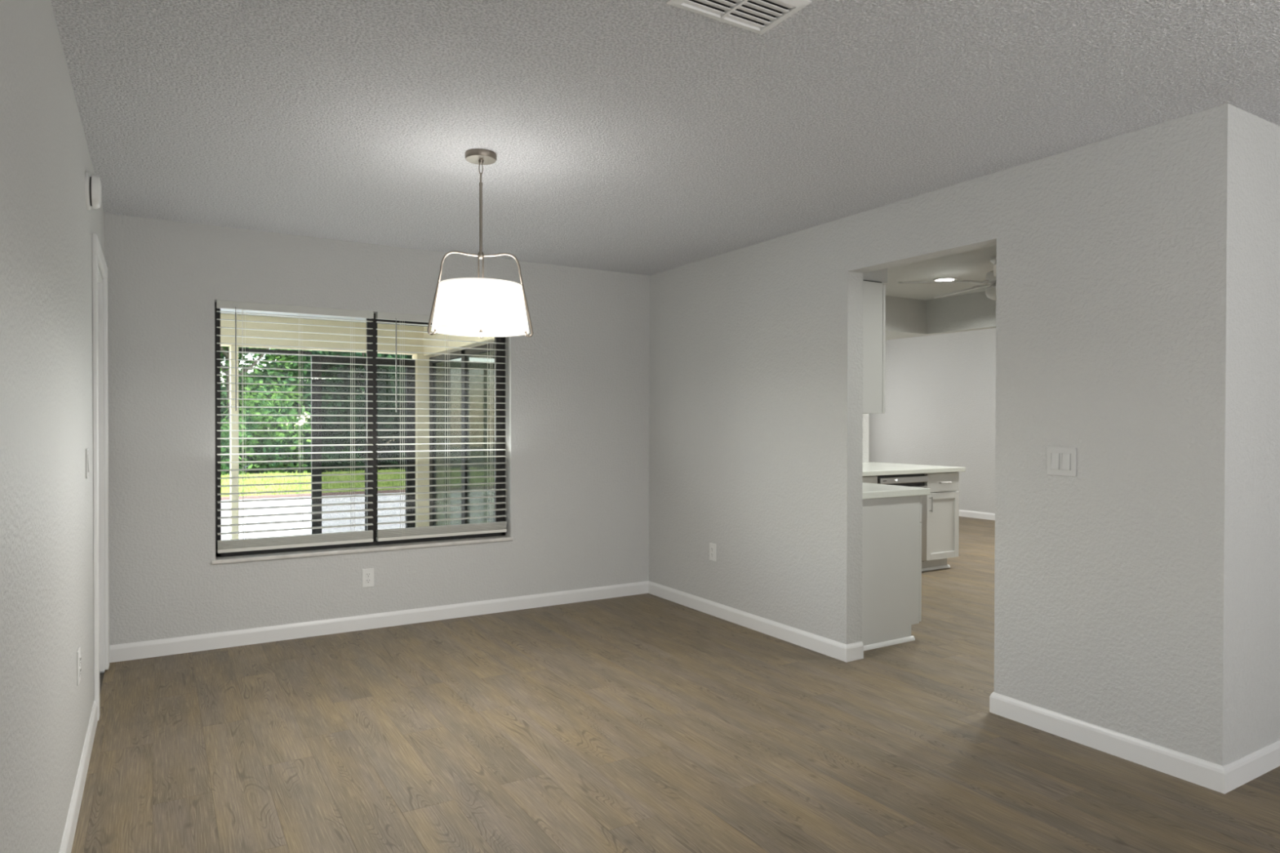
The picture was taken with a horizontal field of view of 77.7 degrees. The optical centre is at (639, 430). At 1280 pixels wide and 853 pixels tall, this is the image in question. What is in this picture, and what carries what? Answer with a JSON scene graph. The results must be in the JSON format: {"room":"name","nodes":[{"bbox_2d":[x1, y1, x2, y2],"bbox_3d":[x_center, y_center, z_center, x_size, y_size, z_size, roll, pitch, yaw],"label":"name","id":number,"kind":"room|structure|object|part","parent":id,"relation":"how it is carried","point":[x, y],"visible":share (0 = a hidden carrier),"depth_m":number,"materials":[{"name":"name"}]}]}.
{"room":"dining room","nodes":[
{"label":"dining room","id":0,"kind":"room"},
{"bbox_2d":[0,0,105,852],"bbox_3d":[-0.474,0.086,0.170,0.150,2.440,9.600,0,1,-31],"label":"wall","id":1,"kind":"structure","parent":0,"point":[46,227],"depth_m":1.93,"materials":[{"name":"grey paint"}]},
{"bbox_2d":[58,700,97,852],"bbox_3d":[-0.147,1.264,-0.205,0.013,0.092,8.600,0,1,-31],"label":"baseboard","id":2,"kind":"structure","parent":1,"relation":"attached to","point":[66,846],"depth_m":2.71,"materials":[{"name":"white paint"}]},
{"bbox_2d":[76,647,80,685],"bbox_3d":[-1.962,0.825,2.778,0.009,0.117,0.072,0,1,-31],"label":"wall outlet","id":3,"kind":"object","parent":1,"relation":"attached to","point":[78,652],"visible":1,"depth_m":2.75,"materials":[{"name":"white plastic"}]},
{"bbox_2d":[85,448,89,478],"bbox_3d":[-2.185,0.131,3.143,0.011,0.117,0.074,0,1,-31],"label":"light switch","id":4,"kind":"object","parent":1,"relation":"attached to","point":[87,465],"visible":1,"depth_m":3.13,"materials":[{"name":"grey plastic"}]},
{"bbox_2d":[84,171,101,210],"bbox_3d":[-2.206,-0.962,3.207,0.049,0.150,0.150,0,1,-31],"label":"smoke detector","id":5,"kind":"object","parent":1,"relation":"attached to","point":[92,184],"visible":1,"depth_m":3.16,"materials":[{"name":"white plastic"}]},
{"bbox_3d":[-2.221,-0.962,3.198,0.013,0.150,0.150,0,1,-31],"label":"mounting plate","id":6,"kind":"part","parent":5,"relation":"part of","materials":[{"name":"white plastic"}]},
{"bbox_2d":[92,233,109,720],"bbox_3d":[-2.669,0.204,3.805,0.167,2.130,0.890,0,1,-31],"label":"door","id":7,"kind":"structure","parent":1,"relation":"in","point":[100,285],"depth_m":4.12,"materials":[{"name":"white paint"}]},
{"bbox_3d":[-2.394,0.208,3.495,0.018,2.130,0.075,0,1,-31],"label":"casing","id":8,"kind":"part","parent":7,"relation":"part of","materials":[{"name":"white paint"}]},
{"bbox_3d":[-2.600,-0.824,3.828,0.018,0.073,0.725,0,1,-31],"label":"casing","id":9,"kind":"part","parent":7,"relation":"part of","materials":[{"name":"white paint"}]},
{"bbox_3d":[-2.813,0.195,4.185,0.018,2.118,0.090,0,1,-31],"label":"casing","id":10,"kind":"part","parent":7,"relation":"part of","materials":[{"name":"white paint"}]},
{"bbox_2d":[221,496,311,540],"bbox_3d":[-4.099,1.385,10.149,28.000,0.150,10.800,0,1,-31],"label":"patio floor","id":11,"kind":"structure","parent":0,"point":[308,501],"depth_m":11.71,"materials":[{"name":"concrete"}]},
{"bbox_2d":[229,345,239,539],"bbox_3d":[-3.596,0.297,7.039,0.060,2.084,0.180,0,1,-31],"label":"column","id":12,"kind":"structure","parent":11,"relation":"on","point":[232,355],"depth_m":6.96,"materials":[{"name":"beige paint"}]},
{"bbox_2d":[311,355,415,533],"bbox_3d":[-2.639,0.320,7.615,0.955,2.030,0.050,0,1,-31],"label":"screen","id":13,"kind":"object","parent":11,"relation":"on","point":[313,358],"visible":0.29,"depth_m":7.57,"materials":[{"name":"brown metal"}]},
{"bbox_3d":[-2.637,-0.665,7.606,0.785,0.060,0.050,0,1,-31],"label":"rail","id":14,"kind":"part","parent":13,"relation":"part of","materials":[{"name":"brown metal"}]},
{"bbox_2d":[412,353,432,527],"bbox_3d":[-2.158,0.291,7.912,0.175,2.084,0.180,0,1,-31],"label":"column","id":15,"kind":"structure","parent":11,"relation":"on","point":[418,362],"depth_m":7.82,"materials":[{"name":"beige paint"}]},
{"bbox_2d":[220,313,494,356],"bbox_3d":[-4.245,-0.856,5.230,6.660,0.290,2.580,0,1,-31],"label":"porch ceiling","id":16,"kind":"structure","parent":15,"relation":"on","point":[226,331],"depth_m":7.30,"materials":[{"name":"beige paint"}]},
{"bbox_2d":[238,348,311,355],"bbox_3d":[-3.301,-0.707,7.202,0.600,0.040,0.050,0,1,-31],"label":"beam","id":17,"kind":"structure","parent":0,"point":[255,350],"depth_m":7.18,"materials":[{"name":"brown metal"}]},
{"bbox_2d":[104,213,648,645],"bbox_3d":[-1.480,0.038,5.291,3.746,2.440,0.200,0,1,-31],"label":"wall","id":18,"kind":"structure","parent":0,"point":[577,388],"depth_m":4.94,"materials":[{"name":"grey paint"}]},
{"bbox_2d":[220,308,419,326],"bbox_3d":[-4.225,-1.084,5.252,6.720,0.164,2.600,0,1,-31],"label":"trim","id":19,"kind":"structure","parent":18,"relation":"attached to","point":[221,309],"depth_m":7.04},
{"bbox_2d":[214,302,505,557],"bbox_3d":[-1.741,-0.002,5.163,1.817,1.511,0.068,0,1,-31],"label":"window","id":20,"kind":"structure","parent":18,"relation":"in","point":[373,382],"depth_m":5.14,"materials":[{"name":"brown metal"}]},
{"bbox_2d":[216,300,373,553],"bbox_3d":[-2.084,-0.020,4.848,0.883,1.468,0.080,0,1,-31],"label":"blind","id":21,"kind":"object","parent":20,"relation":"attached to","point":[242,544],"visible":1,"depth_m":4.83,"materials":[{"name":"beige plastic"}]},
{"bbox_3d":[-2.350,-0.009,4.699,0.002,1.428,0.057,0,1,-31],"label":"ladder cord","id":22,"kind":"part","parent":21,"relation":"part of","materials":[{"name":"white fabric"}]},
{"bbox_3d":[-2.325,-0.010,4.681,0.001,1.426,0.002,0,1,-31],"label":"lift cord","id":23,"kind":"part","parent":21,"relation":"part of","materials":[{"name":"white fabric"}]},
{"bbox_3d":[-2.091,0.703,4.864,0.879,0.022,0.052,0,1,-31],"label":"rail","id":24,"kind":"part","parent":21,"relation":"part of","materials":[{"name":"beige plastic"}]},
{"bbox_3d":[-2.083,-0.010,4.862,0.002,1.428,0.057,0,1,-31],"label":"ladder cord","id":25,"kind":"part","parent":21,"relation":"part of","materials":[{"name":"white fabric"}]},
{"bbox_3d":[-2.058,-0.011,4.843,0.001,1.426,0.002,0,1,-31],"label":"lift cord","id":26,"kind":"part","parent":21,"relation":"part of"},
{"bbox_3d":[-1.822,-0.011,5.020,0.002,1.428,0.057,0,1,-31],"label":"ladder cord","id":27,"kind":"part","parent":21,"relation":"part of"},
{"bbox_3d":[-1.797,-0.012,5.002,0.001,1.426,0.002,0,1,-31],"label":"lift cord","id":28,"kind":"part","parent":21,"relation":"part of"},
{"bbox_3d":[-1.372,-0.011,5.377,0.924,1.447,0.029,0,1,-31],"label":"sash","id":29,"kind":"part","parent":20,"relation":"part of","materials":[{"name":"brown metal"}]},
{"bbox_2d":[375,311,506,541],"bbox_3d":[-1.309,-0.023,5.318,0.880,1.468,0.080,0,1,-31],"label":"blind","id":30,"kind":"object","parent":20,"relation":"attached to","point":[384,535],"visible":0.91,"depth_m":5.29,"materials":[{"name":"beige plastic"}]},
{"bbox_3d":[-1.557,-0.012,5.181,0.002,1.428,0.057,0,1,-31],"label":"ladder cord","id":31,"kind":"part","parent":30,"relation":"part of","materials":[{"name":"white fabric"}]},
{"bbox_3d":[-1.532,-0.013,5.163,0.001,1.426,0.002,0,1,-31],"label":"lift cord","id":32,"kind":"part","parent":30,"relation":"part of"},
{"bbox_3d":[-1.316,0.700,5.334,0.876,0.022,0.052,0,1,-31],"label":"rail","id":33,"kind":"part","parent":30,"relation":"part of","materials":[{"name":"beige plastic"}]},
{"bbox_3d":[-1.301,-0.013,5.336,0.002,1.428,0.057,0,1,-31],"label":"ladder cord","id":34,"kind":"part","parent":30,"relation":"part of","materials":[{"name":"white fabric"}]},
{"bbox_3d":[-1.276,-0.014,5.318,0.001,1.426,0.002,0,1,-31],"label":"lift cord","id":35,"kind":"part","parent":30,"relation":"part of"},
{"bbox_3d":[-1.044,-0.014,5.492,0.002,1.428,0.057,0,1,-31],"label":"ladder cord","id":36,"kind":"part","parent":30,"relation":"part of","materials":[{"name":"white fabric"}]},
{"bbox_2d":[211,535,513,564],"bbox_3d":[-1.703,0.757,5.095,1.851,0.022,0.116,0,1,-31],"label":"window sill","id":37,"kind":"structure","parent":18,"relation":"attached to","point":[230,559],"depth_m":5.00,"materials":[{"name":"grey stone"}]},
{"bbox_2d":[362,568,373,587],"bbox_3d":[-1.722,0.935,5.031,0.072,0.117,0.009,0,1,-31],"label":"wall outlet","id":38,"kind":"object","parent":18,"relation":"attached to","point":[367,574],"visible":1,"depth_m":5.03,"materials":[{"name":"white plastic"}]},
{"bbox_2d":[365,572,370,577],"bbox_3d":[-1.721,0.915,5.028,0.034,0.028,0.003,0,1,-31],"label":"socket","id":39,"kind":"object","parent":38,"relation":"attached to","point":[367,574],"depth_m":5.03,"materials":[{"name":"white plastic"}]},
{"bbox_2d":[365,578,371,583],"bbox_3d":[-1.721,0.955,5.029,0.034,0.028,0.003,0,1,-31],"label":"socket","id":40,"kind":"object","parent":38,"relation":"attached to","point":[367,580],"depth_m":5.03,"materials":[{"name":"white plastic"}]},
{"bbox_2d":[109,580,648,662],"bbox_3d":[-1.414,1.213,5.218,3.476,0.092,0.013,0,1,-31],"label":"baseboard","id":41,"kind":"structure","parent":18,"relation":"attached to","point":[180,645],"depth_m":4.99,"materials":[{"name":"white paint"}]},
{"bbox_2d":[429,342,494,526],"bbox_3d":[-1.522,0.318,6.965,0.050,2.050,2.060,0,1,-31],"label":"door","id":42,"kind":"structure","parent":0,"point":[491,346],"depth_m":6.97,"materials":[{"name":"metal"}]},
{"bbox_3d":[-1.783,0.299,7.391,0.006,1.900,0.860,0,1,-31],"label":"pane","id":43,"kind":"part","parent":42,"relation":"part of","materials":[{"name":"clear glass"}]},
{"bbox_3d":[-1.515,-0.677,6.947,0.050,0.060,1.880,0,1,-31],"label":"rail","id":44,"kind":"part","parent":42,"relation":"part of","materials":[{"name":"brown metal"}]},
{"bbox_3d":[-1.269,0.307,6.545,0.006,1.900,0.920,0,1,-31],"label":"pane","id":45,"kind":"part","parent":42,"relation":"part of","materials":[{"name":"clear glass"}]},
{"bbox_2d":[50,0,1279,300],"bbox_3d":[2.742,-1.548,4.516,10.170,0.760,13.720,0,1,-31],"label":"ceiling","id":46,"kind":"structure","parent":0,"point":[642,137],"depth_m":2.84,"materials":[{"name":"white paint"}]},
{"bbox_2d":[426,148,533,338],"bbox_3d":[-0.671,-0.775,3.348,0.411,0.776,0.406,0,1,-31],"label":"pendant lamp","id":47,"kind":"object","parent":46,"relation":"hanging from","point":[476,307],"visible":1,"depth_m":3.22,"materials":[{"name":"white fabric"}]},
{"bbox_3d":[-0.779,-0.574,3.329,0.220,0.356,0.010,0,1,-11],"label":"arm","id":48,"kind":"part","parent":47,"relation":"part of","materials":[{"name":"silver metal"}]},
{"bbox_3d":[-0.671,-0.513,3.350,0.406,0.196,0.406,0,1,-31],"label":"lamp shade","id":49,"kind":"part","parent":47,"relation":"part of","materials":[{"name":"white fabric"}]},
{"bbox_3d":[-0.671,-0.895,3.347,0.015,0.300,0.015,0,1,-31],"label":"stem","id":50,"kind":"part","parent":47,"relation":"part of","materials":[{"name":"silver metal"}]},
{"bbox_3d":[-0.671,-0.653,3.349,0.025,0.150,0.007,0,1,-11],"label":"stem","id":51,"kind":"part","parent":47,"relation":"part of","materials":[{"name":"silver metal"}]},
{"bbox_2d":[435,325,526,334],"bbox_3d":[-0.671,-0.426,3.351,0.382,0.005,0.382,0,1,-31],"label":"diffuser","id":52,"kind":"object","parent":47,"relation":"attached to","point":[446,330],"depth_m":3.36,"materials":[{"name":"white plastic"}]},
{"bbox_3d":[-0.563,-0.574,3.370,0.220,0.356,0.010,0,1,-11],"label":"arm","id":53,"kind":"part","parent":47,"relation":"part of","materials":[{"name":"silver metal"}]},
{"bbox_2d":[666,0,812,35],"bbox_3d":[0.266,-1.145,2.132,0.330,0.012,0.208,0,1,-31],"label":"ceiling vent","id":54,"kind":"object","parent":46,"relation":"in","point":[757,16],"visible":1,"depth_m":2.17,"materials":[{"name":"white metal"}]},
{"bbox_2d":[932,277,957,281],"bbox_3d":[2.394,-1.181,6.239,0.184,0.006,0.184,0,1,-31],"label":"recessed light","id":55,"kind":"object","parent":46,"relation":"in","point":[941,279],"visible":0.94,"depth_m":6.22,"materials":[{"name":"white paint"}]},
{"bbox_2d":[898,256,996,300],"bbox_3d":[2.493,-0.912,5.440,1.250,0.530,1.304,0,1,-31],"label":"ceiling fan","id":56,"kind":"object","parent":46,"relation":"hanging from","point":[990,291],"visible":0.32,"depth_m":5.39,"materials":[{"name":"white paint"}]},
{"bbox_3d":[2.022,-1.013,5.438,0.470,0.036,0.135,0,1,3],"label":"blade","id":57,"kind":"part","parent":56,"relation":"part of","materials":[{"name":"white paint"}]},
{"bbox_3d":[2.346,-1.016,5.833,0.135,0.036,0.470,0,1,-15],"label":"blade","id":58,"kind":"part","parent":56,"relation":"part of","materials":[{"name":"white paint"}]},
{"bbox_3d":[2.456,-0.921,5.413,0.192,0.073,0.192,0,1,-31],"label":"lamp shade","id":59,"kind":"part","parent":56,"relation":"part of","materials":[{"name":"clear glass"}]},
{"bbox_3d":[2.456,-1.044,5.412,0.184,0.095,0.184,0,1,-31],"label":"motor","id":60,"kind":"part","parent":56,"relation":"part of","materials":[{"name":"white paint"}]},
{"bbox_3d":[2.298,-1.008,5.007,0.135,0.036,0.470,0,1,21],"label":"blade","id":61,"kind":"part","parent":56,"relation":"part of","materials":[{"name":"white paint"}]},
{"bbox_2d":[71,515,1279,852],"bbox_3d":[2.251,1.333,4.235,11.320,0.120,13.700,0,1,-31],"label":"floor","id":62,"kind":"structure","parent":0,"point":[644,722],"depth_m":3.15,"materials":[{"name":"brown wood"}]},
{"bbox_2d":[862,475,877,484],"bbox_3d":[1.577,0.814,6.726,0.596,0.872,0.653,0,1,-31],"label":"base cabinet","id":63,"kind":"object","parent":62,"relation":"on","point":[868,479],"visible":0.02,"depth_m":6.58,"materials":[{"name":"grey paint"}]},
{"bbox_2d":[862,462,965,476],"bbox_3d":[1.924,0.352,7.191,1.715,0.039,1.089,0,1,-31],"label":"countertop","id":64,"kind":"structure","parent":63,"relation":"on","point":[869,468],"depth_m":7.00,"materials":[{"name":"stone"}]},
{"bbox_2d":[862,495,921,650],"bbox_3d":[1.276,0.828,5.003,0.663,0.874,0.766,0,1,-31],"label":"base cabinet","id":65,"kind":"object","parent":62,"relation":"on","point":[891,528],"visible":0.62,"depth_m":4.70,"materials":[{"name":"grey paint"}]},
{"bbox_3d":[1.427,1.256,4.661,0.537,0.024,0.016,0,1,-31],"label":"shoe moulding","id":66,"kind":"part","parent":65,"relation":"part of","materials":[{"name":"white paint"}]},
{"bbox_2d":[862,482,930,498],"bbox_3d":[1.276,0.370,5.004,0.666,0.039,0.798,0,1,-31],"label":"countertop","id":67,"kind":"structure","parent":65,"relation":"on","point":[870,491],"depth_m":4.75,"materials":[{"name":"stone"}]},
{"bbox_3d":[1.615,0.478,4.996,0.022,0.160,0.368,0,1,-31],"label":"drawer","id":68,"kind":"part","parent":65,"relation":"part of","materials":[{"name":"grey paint"}]},
{"bbox_3d":[1.615,0.866,5.000,0.022,0.600,0.368,0,1,-31],"label":"door","id":69,"kind":"part","parent":65,"relation":"part of","materials":[{"name":"grey paint"}]},
{"bbox_2d":[875,473,928,561],"bbox_3d":[2.097,0.814,7.036,0.598,0.868,0.623,0,1,-31],"label":"dishwasher","id":70,"kind":"object","parent":62,"relation":"on","point":[917,480],"visible":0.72,"depth_m":6.89,"materials":[{"name":"black plastic"}]},
{"bbox_3d":[2.248,0.425,6.785,0.594,0.052,0.042,0,1,-31],"label":"control panel","id":71,"kind":"part","parent":70,"relation":"part of","materials":[{"name":"metal"}]},
{"bbox_3d":[2.244,0.813,6.792,0.594,0.655,0.032,0,1,-31],"label":"door panel","id":72,"kind":"part","parent":70,"relation":"part of","materials":[{"name":"metal"}]},
{"bbox_2d":[921,471,959,571],"bbox_3d":[2.544,0.810,7.313,0.438,0.872,0.653,0,1,-31],"label":"base cabinet","id":73,"kind":"object","parent":62,"relation":"on","point":[943,500],"visible":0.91,"depth_m":7.07,"materials":[{"name":"grey paint"}]},
{"bbox_3d":[2.548,0.649,6.951,0.010,0.134,0.033,0,1,-31],"label":"handle","id":74,"kind":"part","parent":73,"relation":"part of","materials":[{"name":"metal"}]},
{"bbox_3d":[2.643,1.236,7.123,0.408,0.024,0.017,0,1,-31],"label":"shoe moulding","id":75,"kind":"part","parent":73,"relation":"part of","materials":[{"name":"white paint"}]},
{"bbox_3d":[2.691,0.464,7.067,0.432,0.163,0.020,0,1,-31],"label":"drawer","id":76,"kind":"part","parent":73,"relation":"part of","materials":[{"name":"grey paint"}]},
{"bbox_3d":[2.691,0.849,7.071,0.432,0.590,0.020,0,1,-31],"label":"door","id":77,"kind":"part","parent":73,"relation":"part of","materials":[{"name":"grey paint"}]},
{"bbox_3d":[2.689,0.849,7.074,0.322,0.480,0.009,0,1,-31],"label":"inset panel","id":78,"kind":"part","parent":73,"relation":"part of","materials":[{"name":"grey paint"}]},
{"bbox_2d":[862,413,869,462],"bbox_3d":[1.089,0.023,7.389,2.824,2.440,0.120,0,1,-31],"label":"wall","id":79,"kind":"structure","parent":0,"point":[865,416],"depth_m":8.05,"materials":[{"name":"grey paint"}]},
{"bbox_2d":[868,328,995,513],"bbox_3d":[5.586,-0.294,9.542,0.100,3.050,7.861,0,1,-31],"label":"wall","id":80,"kind":"structure","parent":0,"point":[940,389],"depth_m":11.42,"materials":[{"name":"grey paint"}]},
{"bbox_2d":[959,509,995,520],"bbox_3d":[5.504,1.185,9.577,0.013,0.092,7.741,0,1,-31],"label":"baseboard","id":81,"kind":"structure","parent":80,"relation":"attached to","point":[981,515],"depth_m":10.96,"materials":[{"name":"white paint"}]},
{"bbox_2d":[648,103,1243,765],"bbox_3d":[1.123,0.049,4.496,0.120,2.440,3.861,0,1,-31],"label":"wall","id":82,"kind":"structure","parent":0,"point":[1119,277],"depth_m":3.37,"materials":[{"name":"grey paint"}]},
{"bbox_2d":[709,542,715,561],"bbox_3d":[0.495,0.830,5.411,0.009,0.117,0.072,0,1,-31],"label":"wall outlet","id":83,"kind":"object","parent":82,"relation":"attached to","point":[712,546],"visible":1,"depth_m":5.41,"materials":[{"name":"white plastic"}]},
{"bbox_2d":[648,581,863,662],"bbox_3d":[0.651,1.216,5.269,0.133,0.092,2.069,0,1,-31],"label":"baseboard","id":84,"kind":"structure","parent":82,"relation":"attached to","point":[842,651],"depth_m":4.94,"materials":[{"name":"white paint"}]},
{"bbox_2d":[862,280,885,413],"bbox_3d":[1.120,-0.485,4.905,0.302,0.768,0.750,0,1,-31],"label":"upper cabinet","id":85,"kind":"object","parent":82,"relation":"attached to","point":[874,292],"visible":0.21,"depth_m":4.61,"materials":[{"name":"grey paint"}]},
{"bbox_3d":[1.337,-0.478,4.817,0.022,0.754,0.370,0,1,-31],"label":"door","id":86,"kind":"part","parent":85,"relation":"part of","materials":[{"name":"grey paint"}]},
{"bbox_2d":[863,268,887,284],"bbox_3d":[0.896,-1.026,5.302,0.335,0.305,1.630,0,1,-31],"label":"soffit","id":87,"kind":"object","parent":82,"relation":"attached to","point":[881,275],"depth_m":4.65,"materials":[{"name":"grey paint"}]},
{"bbox_2d":[885,291,995,340],"bbox_3d":[2.215,-1.398,5.507,2.804,1.060,4.241,0,1,-31],"label":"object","id":88,"kind":"structure","parent":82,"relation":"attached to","point":[905,317],"depth_m":7.10,"materials":[{"name":"grey paint"}]},
{"bbox_2d":[1046,446,1076,476],"bbox_3d":[1.760,0.131,3.321,0.011,0.120,0.126,0,1,-31],"label":"light switch","id":89,"kind":"object","parent":82,"relation":"attached to","point":[1060,461],"visible":1,"depth_m":3.32,"materials":[{"name":"grey plastic"}]},
{"bbox_2d":[989,691,1224,793],"bbox_3d":[1.883,1.236,3.239,0.133,0.092,0.929,0,1,-31],"label":"baseboard","id":90,"kind":"structure","parent":82,"relation":"attached to","point":[1202,772],"depth_m":3.13,"materials":[{"name":"white paint"}]},
{"bbox_2d":[1238,110,1279,758],"bbox_3d":[4.849,-0.250,4.567,6.324,3.050,0.120,0,1,-31],"label":"wall","id":91,"kind":"structure","parent":0,"point":[1259,680],"depth_m":2.96,"materials":[{"name":"grey paint"}]},
{"bbox_2d":[1222,738,1279,794],"bbox_3d":[4.824,1.229,4.489,6.457,0.092,0.013,0,1,-31],"label":"baseboard","id":92,"kind":"structure","parent":91,"relation":"attached to","point":[1237,772],"depth_m":2.92,"materials":[{"name":"white paint"}]},
{"label":"outside","id":93,"kind":"structure","parent":0,"visible":0},
{"bbox_2d":[252,350,412,471],"bbox_3d":[-8.993,-3.854,24.688,6.040,10.248,5.151,0,1,-31],"label":"leafy tree","id":94,"kind":"object","parent":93,"point":[307,434],"visible":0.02,"depth_m":22.59,"materials":[{"name":"green plant"}]},
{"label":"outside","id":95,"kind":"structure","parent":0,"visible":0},
{"bbox_2d":[240,463,310,474],"bbox_3d":[-13.571,1.252,27.678,46.000,0.170,29.000,0,1,-31],"label":"ground","id":96,"kind":"structure","parent":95,"point":[285,471],"depth_m":23.35,"materials":[{"name":"soil"}]},
{"bbox_2d":[220,346,267,431],"bbox_3d":[-13.245,-3.837,22.031,6.099,10.238,5.152,0,1,-31],"label":"leafy tree","id":97,"kind":"object","parent":96,"relation":"on","point":[222,404],"visible":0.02,"depth_m":21.55,"materials":[{"name":"green plant"}]},
{"bbox_2d":[220,346,311,475],"bbox_3d":[-9.621,-1.835,18.658,4.125,6.227,3.485,0,1,-31],"label":"leafy tree","id":98,"kind":"object","parent":96,"relation":"on","point":[252,380],"visible":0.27,"depth_m":18.65,"materials":[{"name":"green plant"}]},
{"bbox_2d":[221,493,311,500],"bbox_3d":[-3.518,1.235,16.899,24.000,0.070,0.140,0,1,-31],"label":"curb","id":99,"kind":"structure","parent":96,"relation":"on","point":[227,498],"depth_m":14.78,"materials":[{"name":"beige concrete"}]},
{"bbox_2d":[289,350,412,473],"bbox_3d":[-7.021,-1.565,20.505,3.918,5.664,3.481,0,1,-31],"label":"leafy tree","id":100,"kind":"object","parent":96,"relation":"on","point":[307,388],"visible":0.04,"depth_m":19.74,"materials":[{"name":"green plant"}]},
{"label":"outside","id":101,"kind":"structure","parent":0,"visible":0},
{"bbox_2d":[221,470,311,497],"bbox_3d":[-3.483,1.050,18.767,18.000,0.355,3.200,0,1,-31],"label":"lawn","id":102,"kind":"structure","parent":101,"point":[285,479],"depth_m":16.58,"materials":[{"name":"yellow plant"}]}
]}

